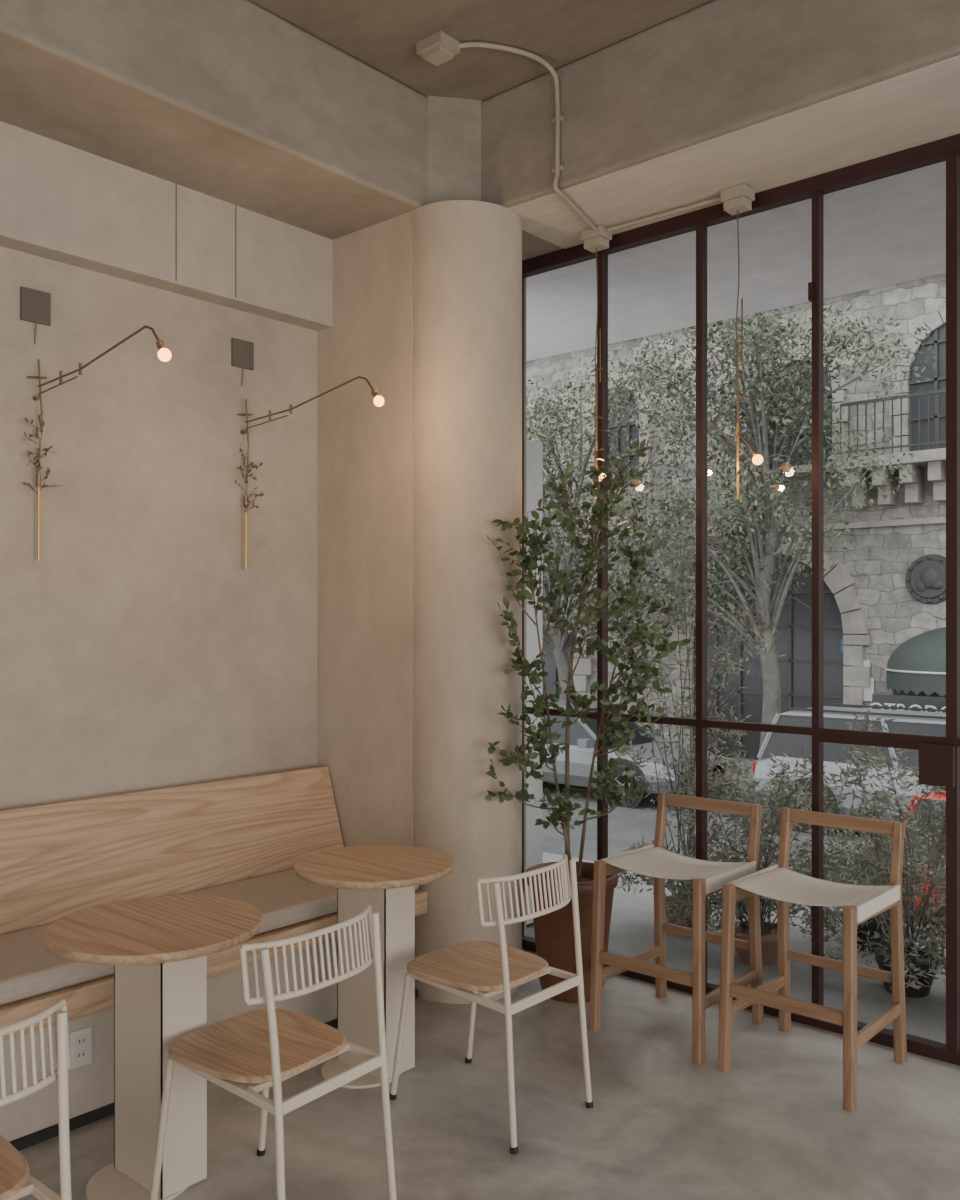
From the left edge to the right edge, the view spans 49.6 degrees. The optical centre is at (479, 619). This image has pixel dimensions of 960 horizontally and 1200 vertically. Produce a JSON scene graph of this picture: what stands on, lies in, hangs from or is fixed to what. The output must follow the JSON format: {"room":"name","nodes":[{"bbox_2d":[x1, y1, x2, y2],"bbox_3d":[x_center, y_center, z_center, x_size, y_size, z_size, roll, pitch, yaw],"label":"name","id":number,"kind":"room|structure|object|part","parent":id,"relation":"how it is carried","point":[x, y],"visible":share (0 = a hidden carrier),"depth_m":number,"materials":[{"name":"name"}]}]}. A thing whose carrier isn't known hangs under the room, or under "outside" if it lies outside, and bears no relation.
{"room":"cafe","nodes":[
{"label":"cafe","id":0,"kind":"room"},
{"bbox_2d":[0,246,316,809],"bbox_3d":[-2.972,-0.075,2.511,0.220,3.350,6.450,0,0,41],"label":"wall","id":1,"kind":"structure","parent":0,"point":[140,650],"depth_m":4.20,"materials":[{"name":"paint"}]},
{"bbox_2d":[20,286,171,559],"bbox_3d":[-1.312,-0.720,3.560,0.896,1.000,0.157,0,0,41],"label":"wall sconce","id":2,"kind":"object","parent":1,"relation":"attached to","point":[35,305],"visible":1,"depth_m":3.83,"materials":[{"name":"gold metal"}]},
{"bbox_3d":[-1.644,-1.160,3.847,0.012,0.120,0.110,0,0,41],"label":"junction plate","id":3,"kind":"part","parent":2,"relation":"part of","materials":[{"name":"metal"}]},
{"bbox_3d":[-1.626,-0.370,3.831,0.009,0.300,0.009,0,0,19],"label":"brass rod","id":4,"kind":"part","parent":2,"relation":"part of","materials":[{"name":"gold metal"}]},
{"bbox_3d":[-1.322,-0.795,3.564,0.876,0.610,0.071,0,0,41],"label":"arm","id":5,"kind":"part","parent":2,"relation":"part of","materials":[{"name":"gold metal"}]},
{"bbox_3d":[-0.993,-0.835,3.275,0.042,0.042,0.042,0,0,41],"label":"bulb","id":6,"kind":"part","parent":2,"relation":"part of","materials":[{"name":"white glass"}]},
{"bbox_2d":[0,121,332,330],"bbox_3d":[-2.814,-1.550,2.439,0.112,0.400,6.350,0,0,41],"label":"wall cabinet","id":7,"kind":"object","parent":1,"relation":"attached to","point":[60,202],"visible":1,"depth_m":4.11,"materials":[{"name":"beige wood"}]},
{"bbox_2d":[231,338,383,568],"bbox_3d":[-0.711,-0.720,4.244,0.896,1.000,0.142,0,0,41],"label":"wall sconce","id":8,"kind":"object","parent":1,"relation":"attached to","point":[242,351],"visible":1,"depth_m":4.52,"materials":[{"name":"gold metal"}]},
{"bbox_3d":[-1.036,-1.160,4.539,0.012,0.120,0.110,0,0,41],"label":"junction plate","id":9,"kind":"part","parent":8,"relation":"part of","materials":[{"name":"brown metal"}]},
{"bbox_3d":[-1.018,-0.370,4.523,0.009,0.300,0.009,0,0,-26],"label":"brass rod","id":10,"kind":"part","parent":8,"relation":"part of","materials":[{"name":"gold metal"}]},
{"bbox_3d":[-0.714,-0.795,4.256,0.876,0.610,0.071,0,0,41],"label":"arm","id":11,"kind":"part","parent":8,"relation":"part of","materials":[{"name":"gold metal"}]},
{"bbox_3d":[-0.386,-0.835,3.967,0.042,0.042,0.042,0,0,41],"label":"bulb","id":12,"kind":"part","parent":8,"relation":"part of","materials":[{"name":"white glass"}]},
{"bbox_2d":[0,0,427,239],"bbox_3d":[-2.634,-1.995,2.381,0.900,0.490,6.500,0,0,41],"label":"beam","id":13,"kind":"structure","parent":0,"point":[230,101],"depth_m":3.79,"materials":[{"name":"concrete"}]},
{"bbox_2d":[317,200,525,1003],"bbox_3d":[-0.191,-0.075,4.955,1.172,3.350,0.908,0,0,41],"label":"column","id":14,"kind":"structure","parent":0,"point":[414,648],"depth_m":4.43,"materials":[{"name":"paint"}]},
{"bbox_2d":[10,989,417,1150],"bbox_3d":[-2.363,1.585,2.043,0.023,0.030,6.350,0,0,41],"label":"baseboard","id":15,"kind":"structure","parent":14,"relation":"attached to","point":[29,1140],"depth_m":3.26,"materials":[{"name":"black rubber"}]},
{"bbox_2d":[248,0,713,100],"bbox_3d":[0.001,-2.315,0.531,7.300,0.150,7.400,0,0,41],"label":"ceiling","id":16,"kind":"structure","parent":0,"point":[383,35],"depth_m":3.95,"materials":[{"name":"concrete"}]},
{"bbox_2d":[17,949,959,1199],"bbox_3d":[-0.015,1.660,0.513,7.300,0.120,7.350,0,0,41],"label":"floor","id":17,"kind":"structure","parent":0,"point":[661,1124],"depth_m":3.31,"materials":[{"name":"concrete"}]},
{"bbox_2d":[0,999,71,1199],"bbox_3d":[-1.128,1.197,2.102,0.557,0.810,0.460,0,0,41],"label":"dining chair","id":18,"kind":"object","parent":17,"relation":"on","point":[16,1182],"visible":1,"depth_m":2.10,"materials":[{"name":"white metal"}]},
{"bbox_3d":[-1.162,1.154,2.132,0.410,0.018,0.407,0,0,41],"label":"seat","id":19,"kind":"part","parent":18,"relation":"part of","materials":[{"name":"brown wood"}]},
{"bbox_3d":[-1.117,1.181,2.093,0.450,0.038,0.392,0,0,41],"label":"seat frame","id":20,"kind":"part","parent":18,"relation":"part of","materials":[{"name":"white metal"}]},
{"bbox_3d":[-0.828,1.200,2.094,0.094,0.803,0.032,0,0,41],"label":"leg","id":21,"kind":"part","parent":18,"relation":"part of","materials":[{"name":"white metal"}]},
{"bbox_2d":[43,895,262,1199],"bbox_3d":[-0.921,1.230,2.959,0.594,0.740,0.594,0,0,41],"label":"bistro table","id":22,"kind":"object","parent":17,"relation":"on","point":[158,948],"visible":0.99,"depth_m":2.92,"materials":[{"name":"brown wood"}]},
{"bbox_3d":[-0.967,1.596,2.960,0.290,0.008,0.290,0,0,41],"label":"plate","id":23,"kind":"part","parent":22,"relation":"part of","materials":[{"name":"beige metal"}]},
{"bbox_3d":[-0.929,1.240,2.966,0.280,0.704,0.200,0,0,41],"label":"post","id":24,"kind":"part","parent":22,"relation":"part of","materials":[{"name":"beige metal"}]},
{"bbox_2d":[0,766,426,1141],"bbox_3d":[-2.022,1.137,2.868,0.725,0.925,4.640,0,0,41],"label":"bench","id":25,"kind":"object","parent":17,"relation":"on","point":[243,839],"visible":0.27,"depth_m":3.88,"materials":[{"name":"wood"}]},
{"bbox_2d":[0,924,113,1004],"bbox_3d":[-1.550,1.101,3.259,0.490,0.073,1.138,0,0,41],"label":"cushion","id":26,"kind":"object","parent":25,"relation":"on","point":[29,972],"depth_m":3.23,"materials":[{"name":"fabric"}]},
{"bbox_2d":[69,1026,91,1069],"bbox_3d":[-1.265,1.355,3.294,0.010,0.116,0.072,0,0,41],"label":"wall outlet","id":27,"kind":"object","parent":25,"relation":"attached to","point":[80,1040],"visible":0.99,"depth_m":3.29,"materials":[{"name":"white plastic"}]},
{"bbox_3d":[-2.188,0.906,3.014,0.173,0.463,4.640,0,0,41],"label":"backrest","id":28,"kind":"part","parent":25,"relation":"part of","materials":[{"name":"brown wood"}]},
{"bbox_2d":[180,869,418,933],"bbox_3d":[-0.797,1.101,4.115,0.490,0.073,1.118,0,0,41],"label":"cushion","id":29,"kind":"object","parent":25,"relation":"on","point":[287,903],"depth_m":4.02,"materials":[{"name":"fabric"}]},
{"bbox_2d":[150,905,396,1199],"bbox_3d":[-0.560,1.197,2.802,0.557,0.810,0.460,0,0,37],"label":"dining chair","id":30,"kind":"object","parent":17,"relation":"on","point":[262,1048],"visible":1,"depth_m":2.74,"materials":[{"name":"white metal"}]},
{"bbox_3d":[-0.859,1.388,2.801,0.085,0.428,0.025,0,0,21],"label":"leg","id":31,"kind":"part","parent":30,"relation":"part of","materials":[{"name":"white metal"}]},
{"bbox_3d":[-0.596,1.154,2.829,0.410,0.018,0.407,0,0,37],"label":"seat","id":32,"kind":"part","parent":30,"relation":"part of","materials":[{"name":"brown wood"}]},
{"bbox_3d":[-0.638,1.388,3.090,0.025,0.428,0.085,0,0,-36],"label":"leg","id":33,"kind":"part","parent":30,"relation":"part of","materials":[{"name":"white metal"}]},
{"bbox_3d":[-0.492,1.200,2.509,0.094,0.803,0.032,0,0,37],"label":"leg","id":34,"kind":"part","parent":30,"relation":"part of","materials":[{"name":"white metal"}]},
{"bbox_3d":[-0.549,1.181,2.793,0.450,0.038,0.392,0,0,37],"label":"seat frame","id":35,"kind":"part","parent":30,"relation":"part of","materials":[{"name":"white metal"}]},
{"bbox_3d":[-0.260,1.200,2.814,0.094,0.803,0.032,0,0,37],"label":"leg","id":36,"kind":"part","parent":30,"relation":"part of","materials":[{"name":"white metal"}]},
{"bbox_2d":[294,845,453,1088],"bbox_3d":[-0.374,1.230,3.696,0.566,0.740,0.566,0,0,41],"label":"bistro table","id":37,"kind":"object","parent":17,"relation":"on","point":[384,878],"visible":0.9,"depth_m":3.66,"materials":[{"name":"brown wood"}]},
{"bbox_3d":[-0.420,1.596,3.696,0.290,0.008,0.290,0,0,41],"label":"plate","id":38,"kind":"part","parent":37,"relation":"part of","materials":[{"name":"beige metal"}]},
{"bbox_3d":[-0.381,1.240,3.703,0.280,0.704,0.200,0,0,41],"label":"post","id":39,"kind":"part","parent":37,"relation":"part of","materials":[{"name":"beige metal"}]},
{"bbox_2d":[389,854,593,1153],"bbox_3d":[0.032,1.197,3.446,0.557,0.810,0.460,0,0,41],"label":"dining chair","id":40,"kind":"object","parent":17,"relation":"on","point":[492,969],"visible":1,"depth_m":3.38,"materials":[{"name":"white metal"}]},
{"bbox_3d":[-0.266,1.388,3.465,0.085,0.428,0.025,0,0,25],"label":"leg","id":41,"kind":"part","parent":40,"relation":"part of","materials":[{"name":"white metal"}]},
{"bbox_3d":[-0.025,1.388,3.739,0.025,0.428,0.085,0,0,-32],"label":"leg","id":42,"kind":"part","parent":40,"relation":"part of","materials":[{"name":"white metal"}]},
{"bbox_3d":[-0.002,1.154,3.475,0.410,0.018,0.407,0,0,41],"label":"seat","id":43,"kind":"part","parent":40,"relation":"part of","materials":[{"name":"brown wood"}]},
{"bbox_3d":[0.043,1.181,3.437,0.450,0.038,0.392,0,0,41],"label":"seat frame","id":44,"kind":"part","parent":40,"relation":"part of","materials":[{"name":"white metal"}]},
{"bbox_3d":[0.080,1.200,3.149,0.094,0.803,0.032,0,0,41],"label":"leg","id":45,"kind":"part","parent":40,"relation":"part of","materials":[{"name":"white metal"}]},
{"bbox_3d":[0.333,1.200,3.437,0.094,0.803,0.032,0,0,41],"label":"leg","id":46,"kind":"part","parent":40,"relation":"part of","materials":[{"name":"white metal"}]},
{"bbox_2d":[484,440,690,1002],"bbox_3d":[0.485,0.415,4.349,0.839,2.369,0.576,0,0,18],"label":"potted tree","id":47,"kind":"object","parent":17,"relation":"on","point":[554,931],"visible":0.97,"depth_m":4.32,"materials":[{"name":"green plant"}]},
{"bbox_3d":[0.395,1.340,4.472,0.396,0.520,0.396,0,0,41],"label":"pot","id":48,"kind":"part","parent":47,"relation":"part of","materials":[{"name":"ceramic"}]},
{"bbox_2d":[589,792,763,1063],"bbox_3d":[0.781,1.168,4.101,0.490,0.867,0.528,0,0,41],"label":"counter stool","id":49,"kind":"object","parent":17,"relation":"on","point":[652,860],"visible":0.98,"depth_m":4.07,"materials":[{"name":"brown wood"}]},
{"bbox_3d":[0.461,1.272,4.074,0.044,0.657,0.064,0,0,41],"label":"leg","id":50,"kind":"part","parent":49,"relation":"part of","materials":[{"name":"brown wood"}]},
{"bbox_3d":[0.764,1.168,4.413,0.041,0.867,0.083,0,0,41],"label":"leg","id":51,"kind":"part","parent":49,"relation":"part of","materials":[{"name":"brown wood"}]},
{"bbox_3d":[0.773,0.972,4.093,0.476,0.057,0.400,0,0,41],"label":"sling seat","id":52,"kind":"part","parent":49,"relation":"part of","materials":[{"name":"fabric"}]},
{"bbox_3d":[0.796,1.272,3.780,0.044,0.657,0.064,0,0,41],"label":"leg","id":53,"kind":"part","parent":49,"relation":"part of","materials":[{"name":"brown wood"}]},
{"bbox_3d":[0.939,0.760,4.281,0.470,0.050,0.020,0,0,41],"label":"rail","id":54,"kind":"part","parent":49,"relation":"part of","materials":[{"name":"brown wood"}]},
{"bbox_3d":[1.092,1.168,4.124,0.041,0.867,0.083,0,0,41],"label":"leg","id":55,"kind":"part","parent":49,"relation":"part of","materials":[{"name":"brown wood"}]},
{"bbox_2d":[522,134,959,1065],"bbox_3d":[2.590,-0.075,2.989,6.454,3.350,0.080,0,0,41],"label":"frame","id":56,"kind":"object","parent":17,"relation":"on","point":[939,756],"visible":0.64,"depth_m":4.09,"materials":[{"name":"red metal"}]},
{"bbox_2d":[718,807,906,1111],"bbox_3d":[1.202,1.168,3.739,0.490,0.867,0.528,0,0,41],"label":"counter stool","id":57,"kind":"object","parent":17,"relation":"on","point":[860,903],"visible":1,"depth_m":3.71,"materials":[{"name":"brown wood"}]},
{"bbox_3d":[0.881,1.272,3.712,0.044,0.657,0.064,0,0,41],"label":"leg","id":58,"kind":"part","parent":57,"relation":"part of","materials":[{"name":"brown wood"}]},
{"bbox_3d":[1.184,1.168,4.050,0.041,0.867,0.083,0,0,41],"label":"leg","id":59,"kind":"part","parent":57,"relation":"part of","materials":[{"name":"brown wood"}]},
{"bbox_3d":[1.194,0.972,3.730,0.476,0.057,0.400,0,0,41],"label":"sling seat","id":60,"kind":"part","parent":57,"relation":"part of","materials":[{"name":"fabric"}]},
{"bbox_3d":[1.359,0.760,3.918,0.470,0.050,0.020,0,0,41],"label":"rail","id":61,"kind":"part","parent":57,"relation":"part of","materials":[{"name":"brown wood"}]},
{"bbox_3d":[1.216,1.272,3.417,0.044,0.657,0.064,0,0,41],"label":"leg","id":62,"kind":"part","parent":57,"relation":"part of","materials":[{"name":"brown wood"}]},
{"bbox_3d":[1.512,1.168,3.762,0.041,0.867,0.083,0,0,41],"label":"leg","id":63,"kind":"part","parent":57,"relation":"part of","materials":[{"name":"brown wood"}]},
{"bbox_2d":[526,439,542,924],"bbox_3d":[0.100,0.325,5.583,0.380,2.550,0.280,0,0,41],"label":"wall","id":64,"kind":"structure","parent":0,"point":[534,449],"depth_m":5.51,"materials":[{"name":"paint"}]},
{"bbox_2d":[481,0,959,260],"bbox_3d":[2.428,-1.995,2.839,6.500,0.490,0.730,0,0,41],"label":"beam","id":65,"kind":"structure","parent":0,"point":[716,68],"depth_m":3.80,"materials":[{"name":"concrete"}]},
{"bbox_2d":[426,96,482,203],"bbox_3d":[-0.146,-1.995,4.648,0.445,0.490,0.410,0,0,41],"label":"column capital","id":66,"kind":"object","parent":65,"relation":"attached to","point":[454,124],"visible":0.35,"depth_m":4.46,"materials":[{"name":"concrete"}]},
{"bbox_2d":[416,31,719,231],"bbox_3d":[0.334,-1.981,4.325,1.270,0.519,0.476,0,0,-15],"label":"conduit","id":67,"kind":"object","parent":65,"relation":"attached to","point":[438,48],"visible":1,"depth_m":4.13,"materials":[{"name":"metal"}]},
{"bbox_2d":[508,55,959,248],"bbox_3d":[2.524,-1.750,2.668,6.130,0.008,0.540,0,0,41],"label":"lintel","id":68,"kind":"object","parent":65,"relation":"attached to","point":[920,106],"visible":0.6,"depth_m":3.90,"materials":[{"name":"beige paint"}]},
{"bbox_2d":[581,225,611,503],"bbox_3d":[0.518,-1.117,4.648,0.137,1.255,0.102,0,0,41],"label":"pendant lamp","id":69,"kind":"object","parent":68,"relation":"hanging from","point":[597,240],"visible":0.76,"depth_m":4.64,"materials":[{"name":"paint"}]},
{"bbox_3d":[0.521,-0.645,4.654,0.010,0.310,0.010,0,0,19],"label":"brass rod","id":70,"kind":"part","parent":69,"relation":"part of","materials":[{"name":"gold metal"}]},
{"bbox_3d":[0.522,-1.157,4.636,0.053,1.017,0.036,0,0,41],"label":"rod","id":71,"kind":"part","parent":69,"relation":"part of","materials":[{"name":"gold metal"}]},
{"bbox_2d":[720,183,762,498],"bbox_3d":[1.060,-1.117,4.198,0.186,1.255,0.103,0,0,41],"label":"pendant lamp","id":72,"kind":"object","parent":68,"relation":"hanging from","point":[737,199],"visible":1,"depth_m":4.21,"materials":[{"name":"metal"}]},
{"bbox_3d":[1.045,-0.645,4.220,0.010,0.310,0.010,0,0,-26],"label":"brass rod","id":73,"kind":"part","parent":72,"relation":"part of","materials":[{"name":"gold metal"}]},
{"bbox_3d":[1.071,-1.155,4.183,0.023,1.020,0.118,0,0,-36],"label":"rod","id":74,"kind":"part","parent":72,"relation":"part of","materials":[{"name":"gold metal"}]},
{"bbox_3d":[1.105,-0.638,4.140,0.042,0.042,0.042,0,0,41],"label":"bulb","id":75,"kind":"part","parent":72,"relation":"part of","materials":[{"name":"white glass"}]},
{"bbox_2d":[526,161,945,360],"bbox_3d":[1.715,-1.925,4.982,20.000,0.250,1.550,0,0,41],"label":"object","id":76,"kind":"object","parent":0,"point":[890,230],"visible":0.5,"depth_m":5.28,"materials":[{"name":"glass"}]},
{"bbox_2d":[889,786,945,925],"bbox_3d":[5.349,2.150,7.680,4.300,1.620,2.220,0,0,41],"label":"shrub","id":77,"kind":"object","parent":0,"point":[943,797],"visible":0.07,"depth_m":8.34,"materials":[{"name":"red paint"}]},
{"label":"outside","id":78,"kind":"structure","parent":0,"visible":0},
{"bbox_2d":[707,766,756,799],"bbox_3d":[3.559,2.830,19.203,70.000,0.140,2.450,0,0,41],"label":"ground","id":79,"kind":"structure","parent":78,"point":[741,767],"depth_m":17.66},
{"bbox_2d":[526,348,715,700],"bbox_3d":[1.502,-1.165,19.877,6.304,7.906,2.926,0,0,41],"label":"street tree","id":80,"kind":"object","parent":79,"relation":"on","point":[560,643],"visible":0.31,"depth_m":19.58,"materials":[{"name":"green plant"}]},
{"bbox_2d":[585,298,936,759],"bbox_3d":[4.520,-1.497,16.971,3.025,8.538,5.665,0,0,-44],"label":"street tree","id":81,"kind":"object","parent":79,"relation":"on","point":[765,476],"visible":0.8,"depth_m":16.94,"materials":[{"name":"green plant"}]},
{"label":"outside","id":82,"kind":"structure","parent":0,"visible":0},
{"bbox_2d":[543,781,889,881],"bbox_3d":[7.585,3.000,23.785,70.000,0.200,34.250,0,0,41],"label":"ground","id":83,"kind":"structure","parent":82,"point":[626,826],"depth_m":14.26,"materials":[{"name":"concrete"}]},
{"bbox_2d":[543,699,726,807],"bbox_3d":[1.757,2.200,17.757,4.600,1.520,2.220,0,0,41],"label":"parked car","id":84,"kind":"object","parent":83,"relation":"on","point":[582,738],"visible":0.19,"depth_m":16.73,"materials":[{"name":"grey paint"}]},
{"bbox_2d":[526,273,945,766],"bbox_3d":[4.565,-3.000,20.348,60.000,11.800,0.600,0,0,41],"label":"wall","id":85,"kind":"structure","parent":83,"relation":"on","point":[878,560],"depth_m":18.25,"materials":[{"name":"stone"}]},
{"bbox_2d":[543,575,574,699],"bbox_3d":[0.882,0.675,23.125,3.000,3.850,0.050,0,0,41],"label":"arched window","id":86,"kind":"structure","parent":85,"relation":"in","point":[552,679],"depth_m":22.57,"materials":[{"name":"glass"}]},
{"bbox_2d":[608,388,640,484],"bbox_3d":[2.835,-3.775,21.409,1.100,2.050,0.050,0,0,41],"label":"arched window","id":87,"kind":"structure","parent":85,"relation":"in","point":[631,426],"depth_m":21.33,"materials":[{"name":"glass"}]},
{"bbox_2d":[543,308,945,748],"bbox_3d":[4.120,-2.080,19.841,60.000,9.340,0.750,0,0,41],"label":"trim","id":88,"kind":"structure","parent":85,"relation":"attached to","point":[837,578],"depth_m":18.09,"materials":[{"name":"grey stone"}]},
{"bbox_2d":[749,389,945,465],"bbox_3d":[6.937,-3.200,17.100,5.570,0.940,0.290,0,0,41],"label":"balcony railing","id":89,"kind":"object","parent":88,"relation":"on","point":[937,392],"visible":0.52,"depth_m":17.07,"materials":[{"name":"metal"}]},
{"bbox_2d":[692,554,844,758],"bbox_3d":[5.277,0.675,19.264,3.000,3.850,0.050,0,0,41],"label":"arched window","id":90,"kind":"structure","parent":85,"relation":"in","point":[794,625],"depth_m":19.01,"materials":[{"name":"glass"}]},
{"bbox_2d":[767,360,833,466],"bbox_3d":[5.765,-3.725,18.835,1.300,1.950,0.050,0,0,41],"label":"arched window","id":91,"kind":"structure","parent":85,"relation":"in","point":[808,453],"depth_m":18.76,"materials":[{"name":"metal"}]},
{"bbox_2d":[841,639,858,651],"bbox_3d":[6.482,0.448,18.205,0.302,0.211,0.030,0,0,41],"label":"street sign","id":92,"kind":"object","parent":85,"relation":"attached to","point":[842,645],"depth_m":18.28,"materials":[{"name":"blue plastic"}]},
{"bbox_3d":[6.479,0.450,18.208,0.320,0.240,0.030,0,0,41],"label":"panel","id":93,"kind":"part","parent":92,"relation":"part of","materials":[{"name":"white metal"}]},
{"bbox_2d":[853,660,869,666],"bbox_3d":[6.634,0.755,18.071,0.280,0.110,0.030,0,0,41],"label":"street sign","id":94,"kind":"object","parent":85,"relation":"attached to","point":[866,663],"depth_m":18.01,"materials":[{"name":"white plastic"}]},
{"bbox_2d":[850,678,873,700],"bbox_3d":[6.640,1.202,18.066,0.402,0.388,0.030,0,0,41],"label":"street sign","id":95,"kind":"object","parent":85,"relation":"attached to","point":[868,692],"depth_m":17.98,"materials":[{"name":"white plastic"}]},
{"bbox_2d":[870,627,945,712],"bbox_3d":[7.579,1.410,16.354,2.756,2.680,1.427,0,0,41],"label":"awning","id":96,"kind":"object","parent":85,"relation":"attached to","point":[916,670],"visible":0.33,"depth_m":16.36,"materials":[{"name":"green fabric"}]},
{"bbox_2d":[905,554,945,603],"bbox_3d":[7.476,-0.680,17.283,0.840,0.840,0.164,0,0,41],"label":"wall medallion","id":97,"kind":"object","parent":85,"relation":"attached to","point":[925,579],"visible":0.87,"depth_m":17.26,"materials":[{"name":"stone"}]},
{"bbox_2d":[908,324,945,450],"bbox_3d":[7.906,-3.850,16.954,1.800,2.200,0.050,0,0,41],"label":"arched window","id":98,"kind":"structure","parent":85,"relation":"in","point":[937,339],"depth_m":17.34,"materials":[{"name":"metal"}]},
{"bbox_2d":[753,703,945,834],"bbox_3d":[6.208,2.100,13.847,4.750,1.720,2.220,0,0,41],"label":"suv","id":99,"kind":"object","parent":83,"relation":"on","point":[912,722],"visible":0.42,"depth_m":14.07,"materials":[{"name":"silver paint"}]},
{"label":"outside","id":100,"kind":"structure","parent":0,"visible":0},
{"bbox_2d":[526,852,945,1043],"bbox_3d":[1.732,2.260,5.001,20.000,1.280,1.700,0,0,41],"label":"ground","id":101,"kind":"structure","parent":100,"point":[631,933],"depth_m":4.92,"materials":[{"name":"grey concrete"}]},
{"bbox_2d":[608,492,783,936],"bbox_3d":[1.051,0.482,5.434,0.671,2.276,0.901,0,0,-19],"label":"shrub","id":102,"kind":"object","parent":101,"relation":"on","point":[691,819],"visible":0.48,"depth_m":5.39,"materials":[{"name":"green plant"}]},
{"bbox_2d":[646,746,851,965],"bbox_3d":[1.303,1.107,5.042,1.059,1.026,0.657,0,0,41],"label":"potted plant","id":103,"kind":"object","parent":101,"relation":"on","point":[769,931],"visible":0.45,"depth_m":4.97,"materials":[{"name":"green plant"}]},
{"bbox_2d":[735,921,777,965],"bbox_3d":[1.323,1.545,4.961,0.260,0.150,0.260,0,0,41],"label":"planter","id":104,"kind":"object","parent":103,"relation":"on","point":[769,935],"depth_m":4.88,"materials":[{"name":"ceramic"}]},
{"bbox_2d":[776,777,945,951],"bbox_3d":[1.944,1.223,5.174,0.917,0.793,0.732,0,0,8],"label":"shrub","id":105,"kind":"object","parent":101,"relation":"on","point":[872,927],"visible":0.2,"depth_m":5.07,"materials":[{"name":"green plant"}]},
{"bbox_2d":[823,709,945,997],"bbox_3d":[1.872,0.980,4.504,0.866,1.281,0.478,0,0,41],"label":"potted plant","id":106,"kind":"object","parent":101,"relation":"on","point":[921,966],"visible":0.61,"depth_m":4.53,"materials":[{"name":"green plant"}]},
{"bbox_2d":[875,947,938,997],"bbox_3d":[1.867,1.545,4.549,0.260,0.150,0.260,0,0,41],"label":"planter","id":107,"kind":"object","parent":106,"relation":"on","point":[882,959],"depth_m":4.46,"materials":[{"name":"black plastic"}]},
{"bbox_2d":[908,817,945,937],"bbox_3d":[2.271,1.205,4.327,0.664,0.829,0.831,0,0,-15],"label":"shrub","id":108,"kind":"object","parent":101,"relation":"on","point":[932,819],"visible":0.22,"depth_m":4.50,"materials":[{"name":"green plant"}]}
]}

